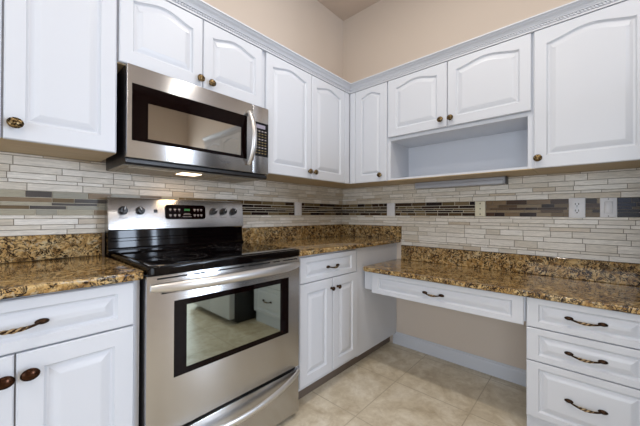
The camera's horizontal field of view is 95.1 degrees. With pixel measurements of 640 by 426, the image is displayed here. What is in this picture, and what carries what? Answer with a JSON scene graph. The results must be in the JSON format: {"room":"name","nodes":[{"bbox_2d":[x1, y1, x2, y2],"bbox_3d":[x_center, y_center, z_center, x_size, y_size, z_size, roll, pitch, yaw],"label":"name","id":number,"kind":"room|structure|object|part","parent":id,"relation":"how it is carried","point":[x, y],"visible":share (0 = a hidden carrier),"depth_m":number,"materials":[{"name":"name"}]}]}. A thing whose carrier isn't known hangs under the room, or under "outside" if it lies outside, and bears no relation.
{"room":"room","nodes":[
{"label":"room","id":0,"kind":"room"},
{"bbox_2d":[0,0,342,255],"bbox_3d":[-1.408,-0.418,1.220,0.109,3.164,4.950,0,0,42],"label":"wall","id":1,"kind":"structure","parent":0,"point":[40,195],"depth_m":1.84,"materials":[{"name":"beige tile"}]},
{"bbox_2d":[0,233,101,262],"bbox_3d":[-1.331,0.153,1.222,0.019,0.110,0.684,0,0,42],"label":"backsplash","id":2,"kind":"structure","parent":1,"relation":"attached to","point":[32,247],"depth_m":1.32,"materials":[{"name":"brown stone"}]},
{"bbox_2d":[0,0,116,161],"bbox_3d":[-1.201,-0.642,1.107,0.365,0.767,0.669,0,0,42],"label":"upper cabinet","id":3,"kind":"object","parent":1,"relation":"attached to","point":[58,58],"visible":1,"depth_m":1.11,"materials":[{"name":"white paint"}]},
{"bbox_3d":[-1.206,-0.638,0.888,0.018,0.757,0.324,0,0,42],"label":"door","id":4,"kind":"part","parent":3,"relation":"part of","materials":[{"name":"white paint"}]},
{"bbox_3d":[-1.058,-0.312,1.015,0.029,0.038,0.044,0,0,42],"label":"knob","id":5,"kind":"part","parent":3,"relation":"part of","materials":[{"name":"gold metal"}]},
{"bbox_3d":[-1.218,-0.260,1.119,0.308,0.004,0.667,0,0,42],"label":"panel","id":6,"kind":"part","parent":3,"relation":"part of","materials":[{"name":"brown wood"}]},
{"bbox_2d":[117,0,263,107],"bbox_3d":[-0.713,-0.834,1.642,0.365,0.374,0.778,0,0,42],"label":"upper cabinet","id":7,"kind":"object","parent":1,"relation":"attached to","point":[159,36],"visible":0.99,"depth_m":1.47,"materials":[{"name":"white paint"}]},
{"bbox_3d":[-0.729,-0.649,1.655,0.308,0.004,0.776,0,0,42],"label":"panel","id":8,"kind":"part","parent":7,"relation":"part of","materials":[{"name":"brown wood"}]},
{"bbox_3d":[-0.741,-0.832,1.396,0.018,0.360,0.368,0,0,42],"label":"door","id":9,"kind":"part","parent":7,"relation":"part of","materials":[{"name":"white paint"}]},
{"bbox_2d":[106,63,267,182],"bbox_3d":[-0.678,-0.423,1.623,0.425,0.435,0.752,0,0,42],"label":"microwave","id":10,"kind":"object","parent":7,"relation":"attached to","point":[167,126],"visible":1,"depth_m":1.44,"materials":[{"name":"silver metal"}]},
{"bbox_3d":[-0.727,-0.212,1.667,0.288,0.002,0.747,0,0,42],"label":"plate","id":11,"kind":"part","parent":10,"relation":"part of","materials":[{"name":"metal"}]},
{"bbox_3d":[-0.389,-0.433,1.674,0.067,0.315,0.030,0,0,42],"label":"handle","id":12,"kind":"part","parent":10,"relation":"part of","materials":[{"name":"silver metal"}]},
{"bbox_3d":[-0.369,-0.437,1.772,0.034,0.404,0.116,0,0,42],"label":"control panel","id":13,"kind":"part","parent":10,"relation":"part of","materials":[{"name":"silver metal"}]},
{"bbox_3d":[-0.612,-0.692,1.503,0.029,0.037,0.040,0,0,42],"label":"knob","id":14,"kind":"part","parent":7,"relation":"part of","materials":[{"name":"gold metal"}]},
{"bbox_3d":[-0.571,-0.686,1.548,0.029,0.037,0.040,0,0,42],"label":"knob","id":15,"kind":"part","parent":7,"relation":"part of","materials":[{"name":"gold metal"}]},
{"bbox_3d":[-0.488,-0.830,1.674,0.018,0.360,0.376,0,0,42],"label":"door","id":16,"kind":"part","parent":7,"relation":"part of","materials":[{"name":"white paint"}]},
{"bbox_2d":[295,202,301,215],"bbox_3d":[-0.184,-0.035,2.478,0.012,0.112,0.076,0,0,42],"label":"wall plate","id":17,"kind":"object","parent":1,"relation":"attached to","point":[298,205],"visible":1,"depth_m":2.47,"materials":[{"name":"white plastic"}]},
{"bbox_2d":[264,52,366,188],"bbox_3d":[-0.044,-0.631,2.374,0.365,0.767,1.207,0,0,42],"label":"upper cabinet","id":18,"kind":"object","parent":1,"relation":"attached to","point":[308,116],"visible":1,"depth_m":2.09,"materials":[{"name":"white paint"}]},
{"bbox_3d":[-0.205,-0.628,1.984,0.018,0.757,0.406,0,0,42],"label":"door","id":19,"kind":"part","parent":18,"relation":"part of","materials":[{"name":"white paint"}]},
{"bbox_3d":[-0.061,-0.249,2.386,0.308,0.004,1.205,0,0,42],"label":"panel","id":20,"kind":"part","parent":18,"relation":"part of","materials":[{"name":"brown wood"}]},
{"bbox_3d":[0.066,-0.626,2.280,0.018,0.757,0.388,0,0,42],"label":"door","id":21,"kind":"part","parent":18,"relation":"part of","materials":[{"name":"white paint"}]},
{"bbox_2d":[165,0,626,94],"bbox_3d":[0.452,-1.044,0.729,2.682,0.064,2.336,0,0,42],"label":"crown molding","id":22,"kind":"structure","parent":18,"relation":"on","point":[201,9],"depth_m":1.74,"materials":[{"name":"grey paint"}]},
{"bbox_2d":[242,224,401,242],"bbox_3d":[0.058,0.164,2.278,0.644,0.110,1.201,0,0,42],"label":"backsplash","id":23,"kind":"structure","parent":1,"relation":"attached to","point":[254,234],"depth_m":2.54,"materials":[{"name":"brown stone"}]},
{"bbox_2d":[317,0,379,20],"bbox_3d":[0.238,-1.975,-0.270,4.350,0.050,4.750,0,0,42],"label":"ceiling","id":24,"kind":"structure","parent":0,"point":[344,9],"depth_m":2.74,"materials":[{"name":"beige paint"}]},
{"bbox_2d":[276,342,526,425],"bbox_3d":[0.225,1.140,-0.284,4.350,0.050,4.750,0,0,42],"label":"floor","id":25,"kind":"structure","parent":0,"point":[393,385],"depth_m":1.79,"materials":[{"name":"tile"}]},
{"bbox_2d":[0,280,139,425],"bbox_3d":[-1.094,0.677,1.018,0.643,0.876,0.668,0,0,42],"label":"base cabinet","id":26,"kind":"object","parent":25,"relation":"on","point":[68,357],"visible":0.99,"depth_m":0.93,"materials":[{"name":"white paint"}]},
{"bbox_3d":[-0.994,0.698,0.712,0.018,0.589,0.341,0,0,42],"label":"door","id":27,"kind":"part","parent":26,"relation":"part of","materials":[{"name":"white paint"}]},
{"bbox_3d":[-0.873,0.468,0.809,0.029,0.036,0.043,0,0,42],"label":"knob","id":28,"kind":"part","parent":26,"relation":"part of","materials":[{"name":"brown metal"}]},
{"bbox_3d":[-0.860,0.325,0.822,0.032,0.021,0.152,0,0,42],"label":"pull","id":29,"kind":"part","parent":26,"relation":"part of","materials":[{"name":"brown metal"}]},
{"bbox_3d":[-0.839,0.465,0.847,0.029,0.036,0.043,0,0,42],"label":"knob","id":30,"kind":"part","parent":26,"relation":"part of","materials":[{"name":"brown metal"}]},
{"bbox_3d":[-0.891,0.323,0.824,0.018,0.152,0.640,0,0,42],"label":"drawer","id":31,"kind":"part","parent":26,"relation":"part of","materials":[{"name":"white paint"}]},
{"bbox_2d":[0,233,142,299],"bbox_3d":[-1.102,0.168,1.016,0.634,0.139,0.690,0,0,42],"label":"countertop","id":32,"kind":"structure","parent":26,"relation":"on","point":[32,264],"depth_m":1.16,"materials":[{"name":"brown stone"}]},
{"bbox_3d":[-0.777,0.700,0.950,0.018,0.589,0.295,0,0,42],"label":"door","id":33,"kind":"part","parent":26,"relation":"part of","materials":[{"name":"white paint"}]},
{"bbox_2d":[104,197,299,425],"bbox_3d":[-0.573,0.521,1.514,0.687,1.198,0.762,0,0,42],"label":"stove","id":34,"kind":"object","parent":25,"relation":"on","point":[219,311],"visible":1,"depth_m":1.34,"materials":[{"name":"silver metal"}]},
{"bbox_3d":[-0.977,-0.014,1.456,0.024,0.043,0.043,-9,-6,42],"label":"knob","id":35,"kind":"part","parent":34,"relation":"part of","materials":[{"name":"black plastic"}]},
{"bbox_3d":[-0.925,-0.013,1.512,0.024,0.043,0.043,-9,-6,42],"label":"knob","id":36,"kind":"part","parent":34,"relation":"part of","materials":[{"name":"black plastic"}]},
{"bbox_3d":[-0.774,-0.005,1.693,0.004,0.081,0.229,-9,-6,42],"label":"display panel","id":37,"kind":"part","parent":34,"relation":"part of","materials":[{"name":"black plastic"}]},
{"bbox_2d":[110,242,299,274],"bbox_3d":[-0.570,0.210,1.519,0.593,0.035,0.755,0,0,42],"label":"cooktop","id":38,"kind":"object","parent":34,"relation":"in","point":[193,257],"depth_m":1.36,"materials":[{"name":"black glass"}]},
{"bbox_3d":[-0.654,-0.011,1.809,0.024,0.043,0.043,-9,-6,42],"label":"knob","id":39,"kind":"part","parent":34,"relation":"part of","materials":[{"name":"black plastic"}]},
{"bbox_3d":[-0.380,0.535,1.341,0.025,0.603,0.758,0,0,42],"label":"oven door","id":40,"kind":"part","parent":34,"relation":"part of","materials":[{"name":"silver metal"}]},
{"bbox_3d":[-0.609,-0.011,1.859,0.024,0.043,0.043,-9,-6,42],"label":"knob","id":41,"kind":"part","parent":34,"relation":"part of","materials":[{"name":"black plastic"}]},
{"bbox_3d":[-0.343,0.277,1.309,0.070,0.041,0.739,0,0,42],"label":"door handle","id":42,"kind":"part","parent":34,"relation":"part of","materials":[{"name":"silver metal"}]},
{"bbox_3d":[-0.389,0.968,1.345,0.045,0.233,0.758,0,0,42],"label":"storage drawer","id":43,"kind":"part","parent":34,"relation":"part of","materials":[{"name":"silver metal"}]},
{"bbox_3d":[-0.353,0.884,1.313,0.059,0.075,0.752,0,0,42],"label":"drawer handle","id":44,"kind":"part","parent":34,"relation":"part of","materials":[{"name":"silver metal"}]},
{"bbox_2d":[296,243,396,399],"bbox_3d":[0.059,0.688,2.274,0.634,0.876,1.198,0,0,42],"label":"base cabinet","id":45,"kind":"object","parent":25,"relation":"on","point":[342,322],"visible":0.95,"depth_m":1.94,"materials":[{"name":"white paint"}]},
{"bbox_3d":[-0.023,0.708,1.775,0.018,0.589,0.289,0,0,42],"label":"door","id":46,"kind":"part","parent":45,"relation":"part of","materials":[{"name":"white paint"}]},
{"bbox_2d":[242,224,401,256],"bbox_3d":[0.057,0.179,2.278,0.644,0.139,1.201,0,0,42],"label":"countertop","id":47,"kind":"structure","parent":45,"relation":"on","point":[310,239],"depth_m":2.35,"materials":[{"name":"brown stone"}]},
{"bbox_3d":[0.064,0.334,1.870,0.018,0.152,0.543,0,0,42],"label":"drawer","id":48,"kind":"part","parent":45,"relation":"part of","materials":[{"name":"white paint"}]},
{"bbox_3d":[0.169,0.710,1.985,0.018,0.589,0.272,0,0,42],"label":"door","id":49,"kind":"part","parent":45,"relation":"part of","materials":[{"name":"white paint"}]},
{"bbox_3d":[0.461,0.643,2.316,0.004,0.780,0.594,0,0,42],"label":"filler panel","id":50,"kind":"part","parent":45,"relation":"part of","materials":[{"name":"white paint"}]},
{"bbox_2d":[526,297,639,425],"bbox_3d":[1.371,0.774,1.502,0.455,0.708,0.567,0,0,42],"label":"base cabinet","id":51,"kind":"object","parent":25,"relation":"on","point":[583,362],"visible":1,"depth_m":1.33,"materials":[{"name":"white paint"}]},
{"bbox_3d":[1.205,0.871,1.324,0.445,0.274,0.018,0,0,42],"label":"drawer","id":52,"kind":"part","parent":51,"relation":"part of","materials":[{"name":"white paint"}]},
{"bbox_3d":[1.206,0.650,1.325,0.445,0.160,0.018,0,0,42],"label":"drawer","id":53,"kind":"part","parent":51,"relation":"part of","materials":[{"name":"white paint"}]},
{"bbox_3d":[1.206,0.493,1.326,0.445,0.146,0.018,0,0,42],"label":"drawer","id":54,"kind":"part","parent":51,"relation":"part of","materials":[{"name":"white paint"}]},
{"bbox_3d":[1.186,0.873,1.308,0.148,0.021,0.032,0,0,42],"label":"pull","id":55,"kind":"part","parent":51,"relation":"part of","materials":[{"name":"brown metal"}]},
{"bbox_3d":[1.187,0.653,1.309,0.148,0.021,0.032,0,0,42],"label":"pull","id":56,"kind":"part","parent":51,"relation":"part of","materials":[{"name":"brown metal"}]},
{"bbox_3d":[1.188,0.490,1.309,0.148,0.021,0.032,0,0,42],"label":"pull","id":57,"kind":"part","parent":51,"relation":"part of","materials":[{"name":"brown metal"}]},
{"bbox_2d":[342,0,639,369],"bbox_3d":[1.901,-0.403,1.476,4.450,3.164,0.109,0,0,42],"label":"wall","id":58,"kind":"structure","parent":0,"point":[528,215],"depth_m":2.13,"materials":[{"name":"beige tile"}]},
{"bbox_2d":[349,82,402,186],"bbox_3d":[0.476,-0.628,2.469,0.370,0.767,0.365,0,0,42],"label":"upper cabinet","id":59,"kind":"object","parent":58,"relation":"attached to","point":[368,108],"visible":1,"depth_m":2.34,"materials":[{"name":"white paint"}]},
{"bbox_3d":[0.406,-0.624,2.338,0.292,0.757,0.018,0,0,42],"label":"door","id":60,"kind":"part","parent":59,"relation":"part of","materials":[{"name":"white paint"}]},
{"bbox_3d":[0.489,-0.247,2.482,0.368,0.004,0.308,0,0,42],"label":"panel","id":61,"kind":"part","parent":59,"relation":"part of","materials":[{"name":"brown wood"}]},
{"bbox_2d":[387,203,394,215],"bbox_3d":[0.622,-0.031,2.566,0.074,0.112,0.012,0,0,42],"label":"wall plate","id":62,"kind":"object","parent":58,"relation":"attached to","point":[390,206],"visible":1,"depth_m":2.56,"materials":[{"name":"white plastic"}]},
{"bbox_2d":[365,271,525,324],"bbox_3d":[0.843,0.494,1.986,0.972,0.148,0.567,0,0,42],"label":"drawer unit","id":63,"kind":"object","parent":58,"relation":"attached to","point":[495,305],"visible":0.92,"depth_m":1.71,"materials":[{"name":"white paint"}]},
{"bbox_3d":[0.679,0.495,1.774,0.136,0.021,0.032,0,0,42],"label":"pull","id":64,"kind":"part","parent":63,"relation":"part of","materials":[{"name":"brown metal"}]},
{"bbox_2d":[393,331,525,386],"bbox_3d":[1.013,1.077,2.204,1.018,0.104,0.013,0,0,42],"label":"baseboard","id":65,"kind":"structure","parent":58,"relation":"attached to","point":[500,370],"depth_m":2.15,"materials":[{"name":"grey paint"}]},
{"bbox_2d":[388,33,538,183],"bbox_3d":[0.946,-0.628,2.040,0.902,0.767,0.365,0,0,42],"label":"upper cabinet","id":66,"kind":"object","parent":58,"relation":"attached to","point":[470,116],"visible":0.97,"depth_m":1.96,"materials":[{"name":"white paint"}]},
{"bbox_3d":[0.682,-0.787,2.086,0.434,0.431,0.018,0,0,42],"label":"door","id":67,"kind":"part","parent":66,"relation":"part of","materials":[{"name":"white paint"}]},
{"bbox_2d":[415,176,507,188],"bbox_3d":[1.014,-0.217,2.159,0.629,0.050,0.074,0,0,42],"label":"light","id":68,"kind":"object","parent":66,"relation":"attached to","point":[504,179],"visible":1,"depth_m":2.10,"materials":[{"name":"grey plastic"}]},
{"bbox_3d":[0.958,-0.247,2.053,0.900,0.004,0.308,0,0,42],"label":"panel","id":69,"kind":"part","parent":66,"relation":"part of","materials":[{"name":"brown wood"}]},
{"bbox_3d":[1.012,-0.787,1.785,0.450,0.431,0.018,0,0,42],"label":"door","id":70,"kind":"part","parent":66,"relation":"part of","materials":[{"name":"white paint"}]},
{"bbox_2d":[475,201,485,215],"bbox_3d":[1.144,-0.030,2.089,0.066,0.106,0.012,0,0,42],"label":"wall plate","id":71,"kind":"object","parent":58,"relation":"attached to","point":[480,206],"visible":1,"depth_m":2.08,"materials":[{"name":"beige plastic"}]},
{"bbox_2d":[401,245,639,285],"bbox_3d":[1.213,0.332,2.022,1.402,0.119,0.019,0,0,42],"label":"backsplash","id":72,"kind":"structure","parent":58,"relation":"attached to","point":[582,269],"depth_m":1.87,"materials":[{"name":"brown stone"}]},
{"bbox_2d":[569,198,585,217],"bbox_3d":[1.527,-0.031,1.738,0.075,0.120,0.013,0,0,42],"label":"electrical outlet","id":73,"kind":"object","parent":58,"relation":"attached to","point":[577,206],"visible":1,"depth_m":1.73,"materials":[{"name":"white plastic"}]},
{"bbox_2d":[573,209,580,213],"bbox_3d":[1.524,-0.011,1.735,0.033,0.029,0.003,0,0,42],"label":"socket","id":74,"kind":"object","parent":73,"relation":"attached to","point":[575,211],"depth_m":1.73,"materials":[{"name":"white plastic"}]},
{"bbox_2d":[573,202,580,206],"bbox_3d":[1.524,-0.050,1.735,0.033,0.029,0.003,0,0,42],"label":"socket","id":75,"kind":"object","parent":73,"relation":"attached to","point":[575,204],"depth_m":1.73,"materials":[{"name":"white plastic"}]},
{"bbox_2d":[532,0,639,174],"bbox_3d":[1.448,-0.628,1.581,0.459,0.767,0.365,0,0,42],"label":"upper cabinet","id":76,"kind":"object","parent":58,"relation":"attached to","point":[586,68],"visible":1,"depth_m":1.47,"materials":[{"name":"white paint"}]},
{"bbox_3d":[1.184,-0.299,1.592,0.041,0.038,0.029,0,0,42],"label":"knob","id":77,"kind":"part","parent":76,"relation":"part of","materials":[{"name":"gold metal"}]},
{"bbox_3d":[1.461,-0.247,1.594,0.457,0.004,0.308,0,0,42],"label":"panel","id":78,"kind":"part","parent":76,"relation":"part of","materials":[{"name":"brown wood"}]},
{"bbox_2d":[600,197,616,217],"bbox_3d":[1.625,-0.031,1.648,0.070,0.112,0.014,0,0,42],"label":"light switch","id":79,"kind":"object","parent":58,"relation":"attached to","point":[608,206],"visible":1,"depth_m":1.64,"materials":[{"name":"white plastic"}]},
{"bbox_2d":[363,245,639,314],"bbox_3d":[1.018,0.345,1.834,1.436,0.148,0.558,0,0,42],"label":"granite desktop","id":80,"kind":"object","parent":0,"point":[608,285],"visible":1,"depth_m":1.73,"materials":[{"name":"brown stone"}]}
]}

